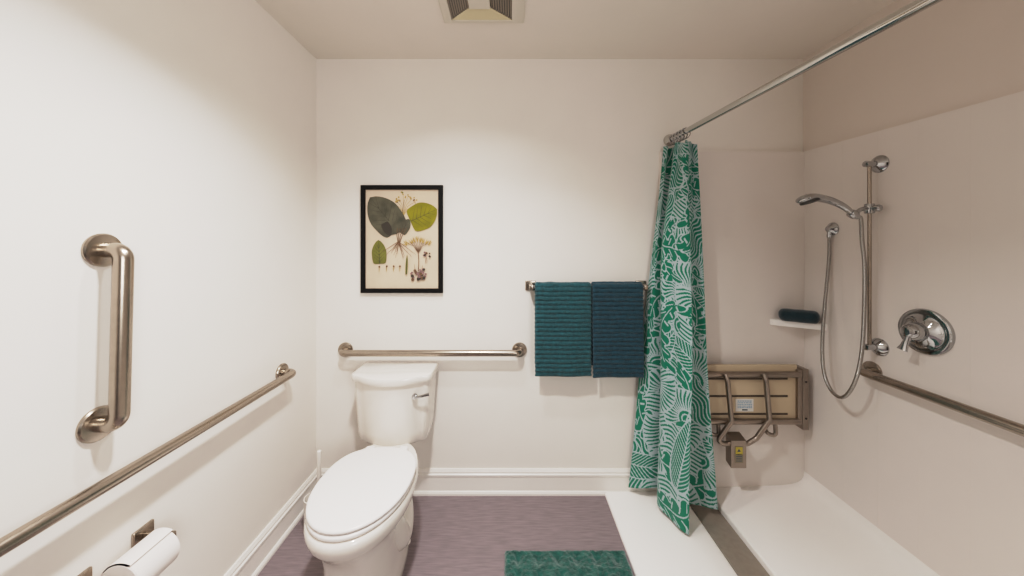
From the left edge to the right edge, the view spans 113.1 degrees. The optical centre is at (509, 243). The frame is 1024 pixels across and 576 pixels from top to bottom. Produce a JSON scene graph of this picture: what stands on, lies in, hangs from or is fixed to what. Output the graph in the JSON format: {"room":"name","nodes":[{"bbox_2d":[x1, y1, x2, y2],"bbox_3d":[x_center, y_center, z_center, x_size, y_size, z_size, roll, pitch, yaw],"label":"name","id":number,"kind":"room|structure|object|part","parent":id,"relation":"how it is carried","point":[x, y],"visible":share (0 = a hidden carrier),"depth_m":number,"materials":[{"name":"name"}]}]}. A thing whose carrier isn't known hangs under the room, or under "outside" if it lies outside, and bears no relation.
{"room":"accessible bathroom","nodes":[
{"label":"accessible bathroom","id":0,"kind":"room"},
{"bbox_2d":[0,0,315,575],"bbox_3d":[-1.075,0.219,0.220,0.100,2.398,3.340,0,0,0],"label":"wall","id":1,"kind":"structure","parent":0,"point":[182,132],"depth_m":0.99,"materials":[{"name":"paint"}]},
{"bbox_2d":[75,233,134,443],"bbox_3d":[-0.988,0.231,0.843,0.076,0.515,0.094,0,0,0],"label":"grab bar","id":2,"kind":"object","parent":1,"relation":"attached to","point":[100,249],"visible":1,"depth_m":0.83,"materials":[{"name":"silver metal"}]},
{"bbox_2d":[77,519,175,575],"bbox_3d":[-0.979,0.811,0.869,0.093,0.055,0.197,0,0,0],"label":"toilet paper holder","id":3,"kind":"object","parent":1,"relation":"attached to","point":[146,529],"visible":0.49,"depth_m":0.93,"materials":[{"name":"silver metal"}]},
{"bbox_3d":[-1.020,0.811,0.797,0.009,0.054,0.054,0,0,0],"label":"wall plate","id":4,"kind":"part","parent":3,"relation":"part of","materials":[{"name":"silver metal"}]},
{"bbox_2d":[101,528,179,575],"bbox_3d":[-0.946,0.823,0.869,0.099,0.102,0.104,0,0,0],"label":"toilet paper roll","id":5,"kind":"object","parent":3,"relation":"on","point":[154,553],"visible":1,"depth_m":0.86,"materials":[{"name":"paper"}]},
{"bbox_3d":[-1.020,0.812,0.940,0.009,0.054,0.054,0,0,0],"label":"wall plate","id":6,"kind":"part","parent":3,"relation":"part of","materials":[{"name":"silver metal"}]},
{"bbox_3d":[-0.975,0.812,0.940,0.085,0.024,0.012,0,0,0],"label":"arm","id":7,"kind":"part","parent":3,"relation":"part of","materials":[{"name":"silver metal"}]},
{"bbox_2d":[0,363,295,556],"bbox_3d":[-0.988,0.575,0.973,0.077,0.078,1.163,0,0,0],"label":"grab bar","id":8,"kind":"object","parent":1,"relation":"attached to","point":[17,537],"visible":1,"depth_m":0.83,"materials":[{"name":"silver metal"}]},
{"bbox_2d":[224,468,316,575],"bbox_3d":[-1.014,1.253,0.220,0.022,0.130,3.140,0,0,0],"label":"baseboard","id":9,"kind":"structure","parent":1,"relation":"attached to","point":[257,555],"depth_m":1.45,"materials":[{"name":"white wood"}]},
{"bbox_2d":[258,496,634,575],"bbox_3d":[-0.259,1.368,0.220,1.532,0.100,3.140,0,0,0],"label":"floor","id":10,"kind":"structure","parent":0,"point":[452,535],"depth_m":1.53,"materials":[{"name":"tile"}]},
{"bbox_2d":[303,492,310,533],"bbox_3d":[-0.901,1.242,1.560,0.090,0.153,0.090,0,0,0],"label":"toilet brush holder","id":11,"kind":"object","parent":10,"relation":"on","point":[306,497],"visible":0.12,"depth_m":1.53,"materials":[{"name":"white plastic"}]},
{"bbox_2d":[317,450,321,482],"bbox_3d":[-0.901,1.129,1.560,0.072,0.351,0.072,0,0,0],"label":"toilet brush","id":12,"kind":"object","parent":11,"relation":"in","point":[319,452],"visible":0.25,"depth_m":1.55,"materials":[{"name":"white plastic"}]},
{"bbox_2d":[304,362,438,575],"bbox_3d":[-0.566,0.968,1.407,0.384,0.701,0.730,0,0,0],"label":"toilet","id":13,"kind":"object","parent":10,"relation":"on","point":[359,519],"visible":1,"depth_m":1.31,"materials":[{"name":"white ceramic"}]},
{"bbox_3d":[-0.554,0.924,1.276,0.348,0.015,0.448,0,0,0],"label":"seat","id":14,"kind":"part","parent":13,"relation":"part of","materials":[{"name":"white plastic"}]},
{"bbox_3d":[-0.554,0.904,1.280,0.354,0.019,0.447,0,0,0],"label":"lid","id":15,"kind":"part","parent":13,"relation":"part of","materials":[{"name":"white plastic"}]},
{"bbox_3d":[-0.554,1.126,1.333,0.356,0.384,0.583,0,0,0],"label":"bowl","id":16,"kind":"part","parent":13,"relation":"part of","materials":[{"name":"white ceramic"}]},
{"bbox_3d":[-0.566,0.803,1.656,0.360,0.298,0.212,0,0,0],"label":"tank","id":17,"kind":"part","parent":13,"relation":"part of","materials":[{"name":"white ceramic"}]},
{"bbox_3d":[-0.566,0.635,1.653,0.384,0.037,0.237,0,0,0],"label":"tank lid","id":18,"kind":"part","parent":13,"relation":"part of","materials":[{"name":"white ceramic"}]},
{"bbox_3d":[-0.416,0.709,1.569,0.082,0.032,0.024,0,0,0],"label":"flush lever","id":19,"kind":"part","parent":13,"relation":"part of","materials":[{"name":"silver metal"}]},
{"bbox_2d":[504,550,632,575],"bbox_3d":[0.234,1.305,1.030,0.516,0.024,0.825,0,0,0],"label":"bath mat","id":20,"kind":"object","parent":10,"relation":"on","point":[556,562],"visible":1,"depth_m":1.38,"materials":[{"name":"green fabric"}]},
{"bbox_2d":[316,59,803,487],"bbox_3d":[0.314,0.219,1.829,2.677,2.398,0.122,0,0,0],"label":"wall","id":21,"kind":"structure","parent":0,"point":[547,170],"depth_m":1.79,"materials":[{"name":"paint"}]},
{"bbox_2d":[360,185,442,292],"bbox_3d":[-0.568,-0.026,1.778,0.430,0.566,0.021,0,0,0],"label":"framed picture","id":22,"kind":"object","parent":21,"relation":"attached to","point":[401,226],"visible":1,"depth_m":1.78,"materials":[{"name":"paper"}]},
{"bbox_2d":[338,342,526,356],"bbox_3d":[-0.409,0.559,1.752,0.997,0.078,0.077,0,0,0],"label":"grab bar","id":23,"kind":"object","parent":21,"relation":"attached to","point":[345,349],"visible":1,"depth_m":1.72,"materials":[{"name":"silver metal"}]},
{"bbox_2d":[321,468,656,495],"bbox_3d":[-0.112,1.253,1.779,1.803,0.130,0.022,0,0,0],"label":"baseboard","id":24,"kind":"structure","parent":21,"relation":"attached to","point":[430,481],"depth_m":1.78,"materials":[{"name":"white wood"}]},
{"bbox_2d":[525,280,647,289],"bbox_3d":[0.399,0.219,1.750,0.636,0.052,0.082,0,0,0],"label":"towel bar","id":25,"kind":"object","parent":21,"relation":"attached to","point":[529,284],"visible":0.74,"depth_m":1.78,"materials":[{"name":"silver metal"}]},
{"bbox_2d":[534,282,591,376],"bbox_3d":[0.269,0.430,1.720,0.287,0.476,0.067,0,0,0],"label":"towel","id":26,"kind":"object","parent":25,"relation":"hanging from","point":[563,312],"visible":1,"depth_m":1.70,"materials":[{"name":"teal fabric"}]},
{"bbox_2d":[591,281,643,377],"bbox_3d":[0.545,0.432,1.722,0.264,0.483,0.066,0,0,0],"label":"towel","id":27,"kind":"object","parent":25,"relation":"hanging from","point":[617,332],"visible":0.98,"depth_m":1.70,"materials":[{"name":"blue fabric"}]},
{"bbox_2d":[707,364,808,467],"bbox_3d":[1.187,0.857,1.712,0.624,0.486,0.113,0,0,0],"label":"shower seat","id":28,"kind":"object","parent":21,"relation":"attached to","point":[765,395],"visible":0.77,"depth_m":1.71,"materials":[{"name":"beige plastic"}]},
{"bbox_3d":[1.159,0.823,1.676,0.269,0.360,0.035,0,0,0],"label":"leg","id":29,"kind":"part","parent":28,"relation":"part of","materials":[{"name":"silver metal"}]},
{"bbox_3d":[1.457,0.767,1.713,0.023,0.267,0.034,0,0,0],"label":"plate","id":30,"kind":"part","parent":28,"relation":"part of","materials":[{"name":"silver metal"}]},
{"bbox_2d":[770,319,825,329],"bbox_3d":[1.450,0.406,1.706,0.180,0.030,0.123,0,0,0],"label":"corner shelf","id":31,"kind":"object","parent":21,"relation":"attached to","point":[778,322],"visible":0.63,"depth_m":1.71,"materials":[{"name":"plastic"}]},
{"bbox_2d":[778,308,819,323],"bbox_3d":[1.450,0.361,1.698,0.158,0.060,0.073,0,0,34],"label":"washcloth","id":32,"kind":"object","parent":31,"relation":"on","point":[792,315],"visible":1,"depth_m":1.68,"materials":[{"name":"teal fabric"}]},
{"bbox_2d":[663,0,942,145],"bbox_3d":[0.883,-0.488,0.220,0.062,0.182,3.143,0,0,-2],"label":"shower curtain rod","id":33,"kind":"object","parent":21,"relation":"attached to","point":[915,7],"visible":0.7,"depth_m":0.92,"materials":[{"name":"silver metal"}]},
{"bbox_2d":[255,0,895,58],"bbox_3d":[0.264,-1.030,0.220,2.777,0.100,3.340,0,0,0],"label":"ceiling","id":34,"kind":"structure","parent":0,"point":[328,29],"depth_m":1.53,"materials":[{"name":"paint"}]},
{"bbox_2d":[438,0,524,22],"bbox_3d":[-0.114,-0.973,1.319,0.352,0.014,0.348,0,0,0],"label":"ceiling vent","id":35,"kind":"object","parent":34,"relation":"in","point":[479,11],"visible":1,"depth_m":1.41,"materials":[{"name":"beige metal"}]},
{"bbox_2d":[447,0,468,18],"bbox_3d":[-0.210,-0.975,1.323,0.084,0.009,0.277,0,0,0],"label":"grille","id":36,"kind":"object","parent":35,"relation":"attached to","point":[454,7],"depth_m":1.40,"materials":[{"name":"grey metal"}]},
{"bbox_3d":[-0.125,-0.972,1.323,0.086,0.012,0.137,0,0,0],"label":"plate","id":37,"kind":"part","parent":35,"relation":"part of","materials":[{"name":"beige metal"}]},
{"bbox_2d":[490,0,511,18],"bbox_3d":[-0.037,-0.975,1.323,0.090,0.009,0.277,0,0,0],"label":"grille","id":38,"kind":"object","parent":35,"relation":"attached to","point":[503,6],"depth_m":1.40,"materials":[{"name":"grey metal"}]},
{"bbox_2d":[605,471,939,575],"bbox_3d":[1.018,1.263,0.209,1.043,0.150,3.118,0,0,0],"label":"floor","id":39,"kind":"structure","parent":0,"point":[800,528],"depth_m":1.47,"materials":[{"name":"plastic"}]},
{"bbox_2d":[689,504,769,575],"bbox_3d":[0.961,1.310,0.232,0.122,0.015,3.064,0,0,0],"label":"drain","id":40,"kind":"object","parent":39,"relation":"on","point":[741,559],"visible":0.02,"depth_m":1.47,"materials":[{"name":"metal"}]},
{"bbox_2d":[803,0,1023,575],"bbox_3d":[1.596,0.219,0.170,0.112,2.398,3.240,0,0,0],"label":"wall","id":41,"kind":"structure","parent":0,"point":[946,485],"depth_m":1.25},
{"bbox_2d":[825,222,838,237],"bbox_3d":[1.526,-0.066,1.611,0.028,0.073,0.062,0,0,0],"label":"connector","id":42,"kind":"object","parent":41,"relation":"attached to","point":[832,228],"visible":1,"depth_m":1.60,"materials":[{"name":"silver metal"}]},
{"bbox_2d":[846,155,888,355],"bbox_3d":[1.470,0.048,1.407,0.140,0.834,0.074,0,0,0],"label":"slide bar","id":43,"kind":"object","parent":41,"relation":"attached to","point":[880,163],"visible":0.94,"depth_m":1.40,"materials":[{"name":"silver metal"}]},
{"bbox_2d":[795,193,860,218],"bbox_3d":[1.326,-0.157,1.420,0.236,0.110,0.076,0,0,0],"label":"shower head","id":44,"kind":"object","parent":43,"relation":"on","point":[805,199],"visible":0.97,"depth_m":1.39,"materials":[{"name":"silver metal"}]},
{"bbox_2d":[820,215,866,398],"bbox_3d":[1.466,0.280,1.503,0.076,0.798,0.252,0,0,14],"label":"shower hose","id":45,"kind":"object","parent":44,"relation":"hanging from","point":[861,222],"visible":1,"depth_m":1.40,"materials":[{"name":"metal"}]},
{"bbox_2d":[896,308,955,354],"bbox_3d":[1.500,0.324,1.251,0.083,0.168,0.168,0,0,0],"label":"shower valve","id":46,"kind":"object","parent":41,"relation":"attached to","point":[926,331],"visible":1,"depth_m":1.23,"materials":[{"name":"silver metal"}]},
{"bbox_3d":[1.472,0.365,1.258,0.042,0.069,0.028,0,0,42],"label":"lever","id":47,"kind":"part","parent":46,"relation":"part of","materials":[{"name":"silver metal"}]},
{"bbox_3d":[1.486,0.324,1.251,0.053,0.068,0.068,0,0,0],"label":"knob","id":48,"kind":"part","parent":46,"relation":"part of","materials":[{"name":"silver metal"}]},
{"bbox_2d":[860,361,1023,436],"bbox_3d":[1.503,0.539,0.943,0.076,0.080,1.063,0,0,0],"label":"grab bar","id":49,"kind":"object","parent":41,"relation":"attached to","point":[871,370],"visible":0.89,"depth_m":1.15,"materials":[{"name":"silver metal"}]},
{"label":"curtain ring","id":50,"kind":"object","parent":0,"visible":0},
{"bbox_2d":[628,140,717,534],"bbox_3d":[0.802,0.386,1.626,0.376,1.790,0.274,0,0,0],"label":"shower curtain","id":51,"kind":"object","parent":50,"relation":"hanging from","point":[673,453],"visible":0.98,"depth_m":1.64,"materials":[{"name":"green fabric"}]}
]}

